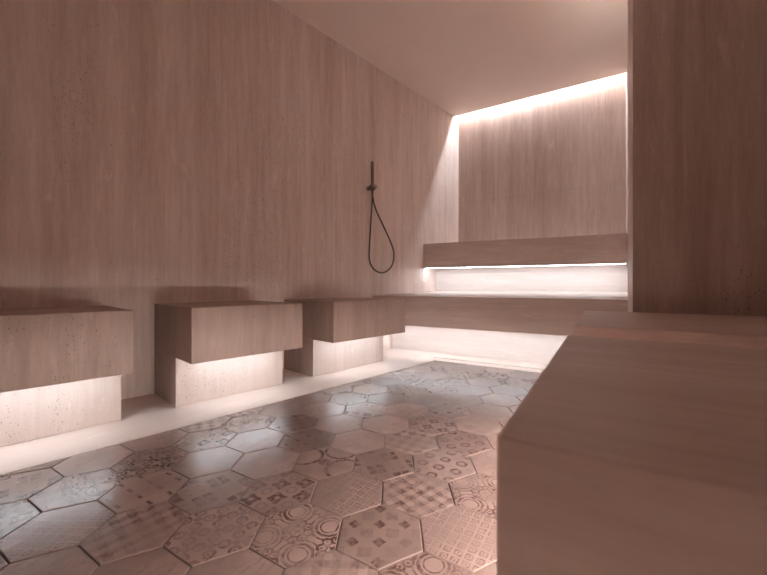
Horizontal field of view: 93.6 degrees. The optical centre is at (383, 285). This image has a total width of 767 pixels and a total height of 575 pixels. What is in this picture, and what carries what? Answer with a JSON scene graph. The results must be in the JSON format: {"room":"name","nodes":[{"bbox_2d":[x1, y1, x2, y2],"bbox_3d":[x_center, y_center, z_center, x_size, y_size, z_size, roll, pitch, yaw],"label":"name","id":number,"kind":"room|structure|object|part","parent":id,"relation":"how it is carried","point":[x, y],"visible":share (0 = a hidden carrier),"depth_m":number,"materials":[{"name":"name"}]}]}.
{"room":"spa","nodes":[
{"label":"spa","id":0,"kind":"room"},
{"bbox_2d":[0,0,458,399],"bbox_3d":[-0.856,-0.830,2.569,0.150,2.860,7.200,0,0,43],"label":"wall","id":1,"kind":"structure","parent":0,"point":[152,152],"depth_m":2.18,"materials":[{"name":"wood"}]},
{"bbox_2d":[0,348,547,475],"bbox_3d":[-0.112,0.625,1.553,2.362,0.050,6.333,0,0,43],"label":"trim","id":2,"kind":"structure","parent":1,"relation":"attached to","point":[143,416],"depth_m":1.76,"materials":[{"name":"stone"}]},
{"bbox_2d":[0,305,132,446],"bbox_3d":[-1.439,0.349,1.418,0.559,0.499,0.641,0,0,43],"label":"stone bench","id":3,"kind":"object","parent":2,"relation":"on","point":[62,368],"visible":1,"depth_m":1.38,"materials":[{"name":"stone"}]},
{"bbox_3d":[-1.439,0.228,1.418,0.559,0.255,0.641,0,0,43],"label":"seat","id":4,"kind":"part","parent":3,"relation":"part of","materials":[{"name":"wood"}]},
{"bbox_2d":[154,300,301,406],"bbox_3d":[-0.870,0.349,2.032,0.559,0.499,0.593,0,0,43],"label":"stone bench","id":5,"kind":"object","parent":2,"relation":"on","point":[204,351],"visible":1,"depth_m":1.86,"materials":[{"name":"stone"}]},
{"bbox_3d":[-0.870,0.228,2.032,0.559,0.255,0.593,0,0,43],"label":"seat","id":6,"kind":"part","parent":5,"relation":"part of","materials":[{"name":"wood"}]},
{"bbox_2d":[284,297,404,376],"bbox_3d":[-0.278,0.349,2.669,0.559,0.499,0.695,0,0,43],"label":"stone bench","id":7,"kind":"object","parent":2,"relation":"on","point":[338,334],"visible":0.91,"depth_m":2.45,"materials":[{"name":"stone"}]},
{"bbox_3d":[-0.278,0.228,2.669,0.559,0.255,0.695,0,0,43],"label":"seat","id":8,"kind":"part","parent":7,"relation":"part of","materials":[{"name":"wood"}]},
{"bbox_2d":[434,356,544,369],"bbox_3d":[1.008,0.598,2.671,1.360,0.004,0.042,0,0,31],"label":"linear drain","id":9,"kind":"object","parent":2,"relation":"on","point":[435,356],"visible":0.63,"depth_m":2.77,"materials":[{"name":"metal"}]},
{"bbox_2d":[373,291,627,363],"bbox_3d":[1.039,0.327,3.237,1.974,0.544,1.109,0,0,31],"label":"bench","id":10,"kind":"object","parent":2,"relation":"on","point":[524,326],"visible":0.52,"depth_m":2.85,"materials":[{"name":"wood"}]},
{"bbox_3d":[1.039,0.199,3.237,1.974,0.288,1.109,0,0,31],"label":"seat","id":11,"kind":"part","parent":10,"relation":"part of","materials":[{"name":"wood"}]},
{"bbox_2d":[423,233,627,291],"bbox_3d":[1.385,0.077,3.659,1.822,1.044,0.697,0,0,31],"label":"bench","id":12,"kind":"object","parent":10,"relation":"on","point":[582,263],"visible":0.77,"depth_m":3.44,"materials":[{"name":"wood"}]},
{"bbox_3d":[1.385,-0.319,3.659,1.822,0.253,0.697,0,0,31],"label":"seat","id":13,"kind":"part","parent":12,"relation":"part of","materials":[{"name":"wood"}]},
{"bbox_2d":[366,161,394,273],"bbox_3d":[-0.027,-0.606,3.317,0.110,0.991,0.344,0,0,31],"label":"shower","id":14,"kind":"object","parent":1,"relation":"attached to","point":[372,187],"visible":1,"depth_m":3.21,"materials":[{"name":"black metal"}]},
{"bbox_2d":[0,361,540,574],"bbox_3d":[-0.359,0.625,0.857,2.552,0.051,4.290,0,0,31],"label":"floor","id":15,"kind":"structure","parent":0,"point":[391,473],"depth_m":1.05,"materials":[{"name":"tile"}]},
{"bbox_2d":[497,335,766,574],"bbox_3d":[0.464,0.349,0.337,0.563,0.499,0.571,0,0,31],"label":"stone bench","id":16,"kind":"object","parent":15,"relation":"on","point":[622,456],"visible":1,"depth_m":0.23,"materials":[{"name":"stone"}]},
{"bbox_2d":[574,311,766,347],"bbox_3d":[0.884,0.349,1.027,0.563,0.499,0.644,0,0,31],"label":"stone bench","id":17,"kind":"object","parent":15,"relation":"on","point":[728,330],"visible":0.2,"depth_m":0.87,"materials":[{"name":"stone"}]},
{"bbox_2d":[272,0,627,115],"bbox_3d":[-0.275,-2.060,1.538,3.376,0.100,5.840,0,0,31],"label":"ceiling","id":18,"kind":"structure","parent":0,"point":[461,56],"depth_m":2.98,"materials":[{"name":"paint"}]},
{"bbox_2d":[459,73,625,241],"bbox_3d":[1.810,-0.830,3.897,2.273,2.860,0.150,0,0,31],"label":"wall","id":19,"kind":"structure","parent":0,"point":[550,164],"depth_m":3.85,"materials":[{"name":"wood"}]},
{"bbox_2d":[626,64,627,232],"bbox_3d":[1.968,-0.830,2.419,0.463,2.860,2.210,0,0,31],"label":"wall","id":20,"kind":"structure","parent":0,"point":[627,64],"depth_m":3.27,"materials":[{"name":"wood"}]},
{"bbox_2d":[628,0,766,315],"bbox_3d":[1.269,-0.765,1.361,0.556,2.730,0.325,0,0,31],"label":"wall partition","id":21,"kind":"structure","parent":0,"point":[697,69],"depth_m":1.27,"materials":[{"name":"wood"}]}
]}

